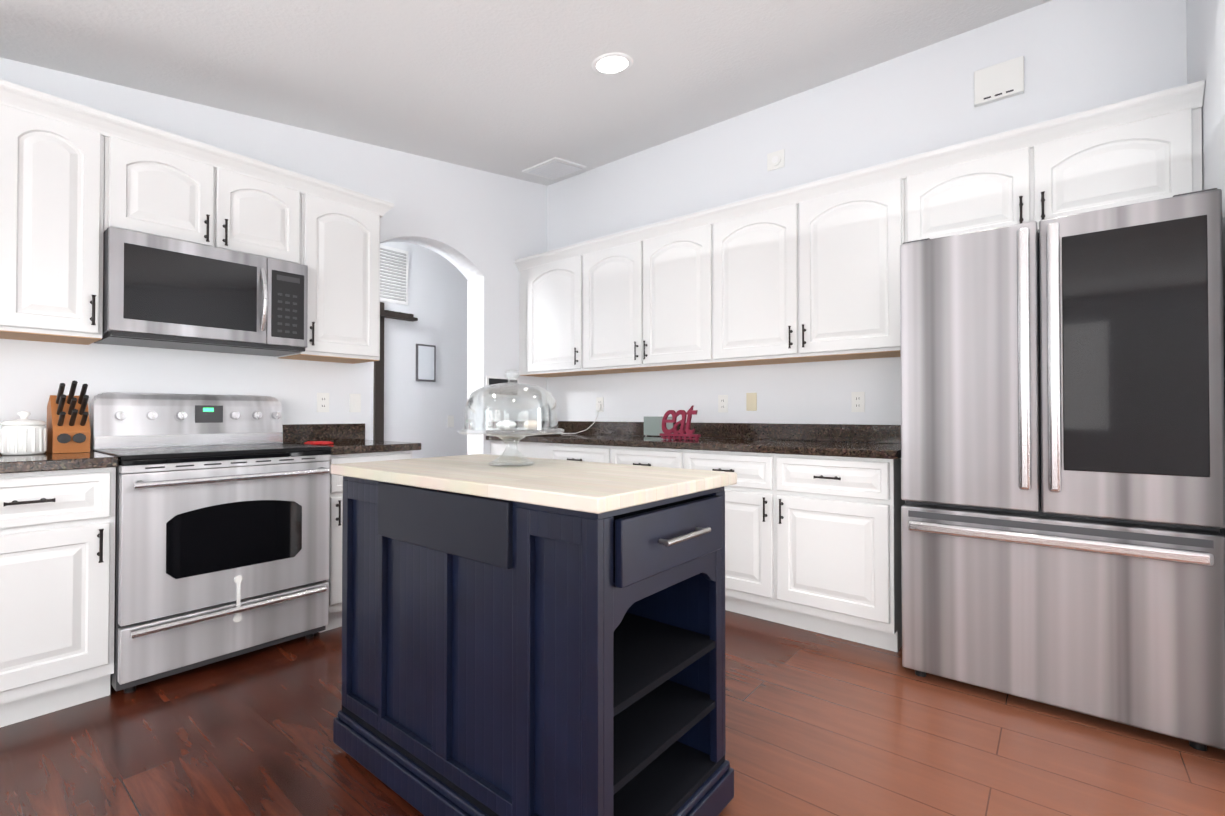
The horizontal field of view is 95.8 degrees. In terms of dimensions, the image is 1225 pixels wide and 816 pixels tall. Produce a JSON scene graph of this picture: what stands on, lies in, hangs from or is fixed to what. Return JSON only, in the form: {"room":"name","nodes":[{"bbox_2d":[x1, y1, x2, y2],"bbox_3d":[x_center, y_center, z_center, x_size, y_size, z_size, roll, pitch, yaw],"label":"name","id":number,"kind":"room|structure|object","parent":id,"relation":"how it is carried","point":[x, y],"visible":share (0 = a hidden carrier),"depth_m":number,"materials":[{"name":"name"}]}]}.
{"room":"kitchen","nodes":[
{"label":"kitchen","id":0,"kind":"room"},
{"bbox_2d":[0,57,546,454],"bbox_3d":[-2.672,-0.528,2.214,0.200,3.250,6.500,0,-1,39],"label":"wall","id":1,"kind":"structure","parent":0,"point":[481,231],"depth_m":3.26,"materials":[{"name":"white paint"}]},
{"bbox_2d":[0,79,111,344],"bbox_3d":[-2.303,-0.743,2.249,0.328,0.912,0.304,0,-1,39],"label":"upper cabinet","id":2,"kind":"object","parent":1,"relation":"attached to","point":[77,180],"depth_m":2.15,"materials":[{"name":"white wood"}]},
{"bbox_2d":[112,115,307,265],"bbox_3d":[-1.968,-0.962,2.668,0.328,0.466,0.760,0,-1,39],"label":"upper cabinet","id":3,"kind":"object","parent":1,"relation":"attached to","point":[165,184],"depth_m":2.53,"materials":[{"name":"white wood"}]},
{"bbox_2d":[94,227,307,356],"bbox_3d":[-1.920,-0.507,2.624,0.451,0.440,0.756,0,-1,39],"label":"microwave","id":4,"kind":"object","parent":3,"relation":"attached to","point":[163,292],"visible":0.98,"depth_m":2.46,"materials":[{"name":"grey metal"}]},
{"bbox_2d":[317,393,328,411],"bbox_3d":[-1.700,-0.032,3.249,0.008,0.114,0.070,0,-1,39],"label":"electrical outlet","id":5,"kind":"object","parent":1,"relation":"attached to","point":[322,402],"visible":1,"depth_m":3.25,"materials":[{"name":"white plastic"}]},
{"bbox_2d":[277,177,387,363],"bbox_3d":[-1.594,-0.734,3.130,0.328,0.912,0.429,0,-1,39],"label":"upper cabinet","id":6,"kind":"object","parent":1,"relation":"attached to","point":[343,323],"depth_m":3.02,"materials":[{"name":"white wood"}]},
{"bbox_2d":[349,394,360,411],"bbox_3d":[-1.580,-0.030,3.397,0.008,0.114,0.070,0,-1,39],"label":"light switch","id":7,"kind":"object","parent":1,"relation":"attached to","point":[354,402],"visible":1,"depth_m":3.39,"materials":[{"name":"white plastic"}]},
{"bbox_2d":[486,376,518,396],"bbox_3d":[-0.852,-0.164,4.295,0.016,0.155,0.320,0,-1,39],"label":"board","id":8,"kind":"object","parent":1,"relation":"attached to","point":[490,380],"visible":0.48,"depth_m":4.25,"materials":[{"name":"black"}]},
{"bbox_2d":[369,242,467,458],"bbox_3d":[-3.240,-0.516,3.390,0.120,3.250,7.620,0,-1,39],"label":"wall","id":9,"kind":"structure","parent":0,"point":[415,411],"depth_m":5.17,"materials":[{"name":"white paint"}]},
{"bbox_2d":[373,302,383,440],"bbox_3d":[-2.020,0.104,4.777,0.029,2.040,0.080,0,-1,39],"label":"door frame","id":10,"kind":"structure","parent":9,"relation":"attached to","point":[378,412],"depth_m":4.77,"materials":[{"name":"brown wood"}]},
{"bbox_2d":[380,245,407,304],"bbox_3d":[-2.003,-1.176,4.820,0.019,0.489,0.487,0,-1,39],"label":"air vent","id":11,"kind":"object","parent":9,"relation":"in","point":[393,275],"visible":0.6,"depth_m":4.90,"materials":[{"name":"white metal"}]},
{"bbox_2d":[380,310,417,321],"bbox_3d":[-1.960,-0.823,4.813,0.089,0.065,0.535,0,-1,39],"label":"shelf","id":12,"kind":"object","parent":9,"relation":"attached to","point":[398,315],"visible":0.58,"depth_m":4.88,"materials":[{"name":"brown wood"}]},
{"bbox_2d":[416,344,435,381],"bbox_3d":[-1.736,-0.418,5.143,0.018,0.342,0.200,0,-1,39],"label":"framed picture","id":13,"kind":"object","parent":9,"relation":"attached to","point":[425,362],"visible":1,"depth_m":5.13,"materials":[{"name":"grey"}]},
{"bbox_2d":[448,416,453,426],"bbox_3d":[-1.566,0.130,5.358,0.008,0.114,0.070,0,-1,39],"label":"light switch","id":14,"kind":"object","parent":9,"relation":"attached to","point":[450,421],"visible":1,"depth_m":5.36,"materials":[{"name":"white plastic"}]},
{"bbox_2d":[0,0,1051,185],"bbox_3d":[-0.039,-1.738,0.824,8.340,0.841,7.620,0,-1,39],"label":"ceiling","id":15,"kind":"structure","parent":0,"point":[512,88],"depth_m":2.64,"materials":[{"name":"white paint"}]},
{"bbox_2d":[522,157,585,179],"bbox_3d":[-0.449,-1.845,4.270,0.360,0.064,0.340,0,-1,39],"label":"ceiling vent","id":16,"kind":"object","parent":15,"relation":"in","point":[554,168],"visible":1,"depth_m":4.24,"materials":[{"name":"white metal"}]},
{"bbox_2d":[592,53,632,74],"bbox_3d":[-0.001,-1.729,2.784,0.210,0.038,0.210,0,-1,39],"label":"recessed light","id":17,"kind":"object","parent":15,"relation":"in","point":[611,63],"visible":1,"depth_m":2.77,"materials":[{"name":"white plastic"}]},
{"bbox_2d":[0,610,1224,815],"bbox_3d":[-0.039,1.113,0.794,8.340,0.060,7.620,0,-1,39],"label":"floor","id":18,"kind":"structure","parent":0,"point":[820,724],"depth_m":1.77,"materials":[{"name":"brown wood"}]},
{"bbox_2d":[0,467,115,727],"bbox_3d":[-2.368,0.657,1.897,0.652,0.874,0.907,0,-1,39],"label":"base cabinet","id":19,"kind":"object","parent":18,"relation":"on","point":[57,568],"visible":1,"depth_m":1.95,"materials":[{"name":"white wood"}]},
{"bbox_2d":[0,451,118,473],"bbox_3d":[-2.371,0.149,1.905,0.642,0.138,0.908,0,-1,39],"label":"countertop","id":20,"kind":"structure","parent":19,"relation":"on","point":[46,461],"depth_m":1.97,"materials":[{"name":"stone"}]},
{"bbox_2d":[0,411,46,454],"bbox_3d":[-2.314,0.097,2.174,0.130,0.170,0.131,0,-1,39],"label":"canister","id":21,"kind":"object","parent":20,"relation":"on","point":[23,435],"visible":1,"depth_m":2.13,"materials":[{"name":"white ceramic"}]},
{"bbox_2d":[46,380,90,453],"bbox_3d":[-2.245,0.036,2.288,0.275,0.293,0.110,0,-1,39],"label":"knife block","id":22,"kind":"object","parent":20,"relation":"on","point":[68,427],"visible":1,"depth_m":2.25,"materials":[{"name":"brown wood"}]},
{"bbox_2d":[90,392,330,692],"bbox_3d":[-1.814,0.515,2.527,0.706,1.171,0.760,0,-1,39],"label":"range","id":23,"kind":"object","parent":18,"relation":"on","point":[222,522],"visible":0.94,"depth_m":2.34,"materials":[{"name":"grey metal"}]},
{"bbox_2d":[319,450,411,632],"bbox_3d":[-1.457,0.669,3.027,0.652,0.874,0.460,0,-1,39],"label":"base cabinet","id":24,"kind":"object","parent":18,"relation":"on","point":[335,558],"visible":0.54,"depth_m":2.71,"materials":[{"name":"white wood"}]},
{"bbox_2d":[282,423,420,454],"bbox_3d":[-1.451,0.161,3.046,0.642,0.138,0.491,0,-1,39],"label":"countertop","id":25,"kind":"structure","parent":24,"relation":"on","point":[347,438],"depth_m":3.12,"materials":[{"name":"stone"}]},
{"bbox_2d":[304,441,333,444],"bbox_3d":[-1.520,0.182,2.878,0.152,0.014,0.100,0,-1,39],"label":"pot holder","id":26,"kind":"object","parent":25,"relation":"on","point":[319,442],"visible":1,"depth_m":2.85,"materials":[{"name":"red fabric"}]},
{"bbox_2d":[490,440,549,458],"bbox_3d":[-0.496,0.681,4.222,0.650,0.874,0.618,0,-1,39],"label":"base cabinet","id":27,"kind":"object","parent":18,"relation":"on","point":[528,449],"depth_m":3.97,"materials":[{"name":"white wood"}]},
{"bbox_2d":[331,454,736,815],"bbox_3d":[-0.269,0.635,1.640,1.158,0.912,0.596,0,-1,39],"label":"kitchen island","id":28,"kind":"object","parent":18,"relation":"on","point":[542,637],"visible":1,"depth_m":1.38,"materials":[{"name":"blue wood"}]},
{"bbox_2d":[457,369,563,466],"bbox_3d":[-0.319,0.028,1.750,0.332,0.302,0.332,0,-1,39],"label":"cake stand","id":29,"kind":"object","parent":28,"relation":"on","point":[528,425],"visible":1,"depth_m":1.70,"materials":[{"name":"clear glass"}]},
{"bbox_2d":[550,443,681,467],"bbox_3d":[0.173,0.676,3.683,1.067,0.874,0.618,0,-1,39],"label":"base cabinet","id":30,"kind":"object","parent":18,"relation":"on","point":[643,456],"depth_m":3.41,"materials":[{"name":"white wood"}]},
{"bbox_2d":[682,449,905,651],"bbox_3d":[1.008,0.669,3.011,1.077,0.874,0.618,0,-1,39],"label":"base cabinet","id":31,"kind":"object","parent":18,"relation":"on","point":[813,543],"depth_m":2.65,"materials":[{"name":"white wood"}]},
{"bbox_2d":[486,421,900,458],"bbox_3d":[0.342,0.166,3.536,2.819,0.138,0.642,0,-1,39],"label":"countertop","id":32,"kind":"structure","parent":31,"relation":"on","point":[862,441],"depth_m":3.26,"materials":[{"name":"stone"}]},
{"bbox_2d":[644,417,672,436],"bbox_3d":[0.325,0.130,3.910,0.250,0.139,0.015,0,-1,39],"label":"board","id":33,"kind":"object","parent":32,"relation":"on","point":[652,426],"visible":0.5,"depth_m":3.92,"materials":[{"name":"grey"}]},
{"bbox_2d":[660,405,700,440],"bbox_3d":[0.408,0.089,3.360,0.274,0.209,0.028,0,-1,39],"label":"eat sign","id":34,"kind":"object","parent":32,"relation":"on","point":[688,414],"visible":1,"depth_m":3.35,"materials":[{"name":"red"}]},
{"bbox_2d":[900,188,1224,750],"bbox_3d":[1.755,0.206,2.260,0.912,1.783,0.801,0,-1,39],"label":"fridge","id":35,"kind":"object","parent":18,"relation":"on","point":[1062,460],"visible":1,"depth_m":1.93,"materials":[{"name":"grey metal"}]},
{"bbox_2d":[547,0,1186,424],"bbox_3d":[2.130,-0.524,2.595,7.200,3.250,0.120,0,-1,39],"label":"wall","id":36,"kind":"structure","parent":0,"point":[1083,54],"depth_m":3.18,"materials":[{"name":"white paint"}]},
{"bbox_2d":[514,244,597,376],"bbox_3d":[-0.388,-0.722,4.336,0.692,0.912,0.328,0,-1,39],"label":"upper cabinet","id":37,"kind":"object","parent":36,"relation":"attached to","point":[550,283],"depth_m":4.19,"materials":[{"name":"white wood"}]},
{"bbox_2d":[596,397,603,411],"bbox_3d":[-0.098,-0.026,4.303,0.070,0.114,0.008,0,-1,39],"label":"electrical outlet","id":38,"kind":"object","parent":36,"relation":"attached to","point":[599,400],"visible":0.75,"depth_m":4.29,"materials":[{"name":"white plastic"}]},
{"bbox_2d":[561,404,600,433],"bbox_3d":[-0.247,0.086,4.318,0.291,0.233,0.154,0,-1,39],"label":"cord","id":39,"kind":"object","parent":38,"relation":"attached to","point":[598,407],"visible":0.94,"depth_m":4.29,"materials":[{"name":"white plastic"}]},
{"bbox_2d":[582,208,725,373],"bbox_3d":[0.291,-0.727,3.789,1.053,0.912,0.328,0,-1,39],"label":"upper cabinet","id":40,"kind":"object","parent":36,"relation":"attached to","point":[648,291],"depth_m":3.62,"materials":[{"name":"white wood"}]},
{"bbox_2d":[718,395,727,411],"bbox_3d":[0.727,-0.028,3.638,0.070,0.114,0.008,0,-1,39],"label":"electrical outlet","id":41,"kind":"object","parent":36,"relation":"attached to","point":[722,403],"visible":1,"depth_m":3.63,"materials":[{"name":"white plastic"}]},
{"bbox_2d":[746,393,756,410],"bbox_3d":[0.883,-0.039,3.512,0.070,0.114,0.008,0,-1,39],"label":"light switch","id":42,"kind":"object","parent":36,"relation":"attached to","point":[751,401],"visible":1,"depth_m":3.51,"materials":[{"name":"beige plastic"}]},
{"bbox_2d":[767,149,784,171],"bbox_3d":[1.008,-1.533,3.421,0.110,0.110,0.018,0,-1,39],"label":"wall plate","id":43,"kind":"object","parent":36,"relation":"attached to","point":[776,160],"visible":1,"depth_m":3.41,"materials":[{"name":"white plastic"}]},
{"bbox_2d":[714,158,905,366],"bbox_3d":[1.106,-0.734,3.132,1.041,0.912,0.328,0,-1,39],"label":"upper cabinet","id":44,"kind":"object","parent":36,"relation":"attached to","point":[809,272],"depth_m":2.96,"materials":[{"name":"white wood"}]},
{"bbox_2d":[851,392,864,411],"bbox_3d":[1.381,-0.034,3.111,0.070,0.114,0.008,0,-1,39],"label":"electrical outlet","id":45,"kind":"object","parent":36,"relation":"attached to","point":[858,401],"visible":1,"depth_m":3.11,"materials":[{"name":"white plastic"}]},
{"bbox_2d":[974,56,1023,106],"bbox_3d":[1.887,-1.593,2.703,0.200,0.170,0.032,0,-1,39],"label":"box","id":46,"kind":"object","parent":36,"relation":"attached to","point":[1000,81],"visible":1,"depth_m":2.69,"materials":[{"name":"white plastic"}]},
{"bbox_2d":[906,80,1204,241],"bbox_3d":[1.903,-0.968,2.492,1.001,0.457,0.328,0,-1,39],"label":"upper cabinet","id":47,"kind":"object","parent":36,"relation":"attached to","point":[1145,148],"depth_m":2.30,"materials":[{"name":"white wood"}]},
{"bbox_2d":[1186,0,1224,535],"bbox_3d":[2.149,-0.531,1.893,0.120,3.250,0.950,0,-1,39],"label":"wall","id":48,"kind":"structure","parent":0,"point":[1206,40],"depth_m":1.95,"materials":[{"name":"white paint"}]}
]}

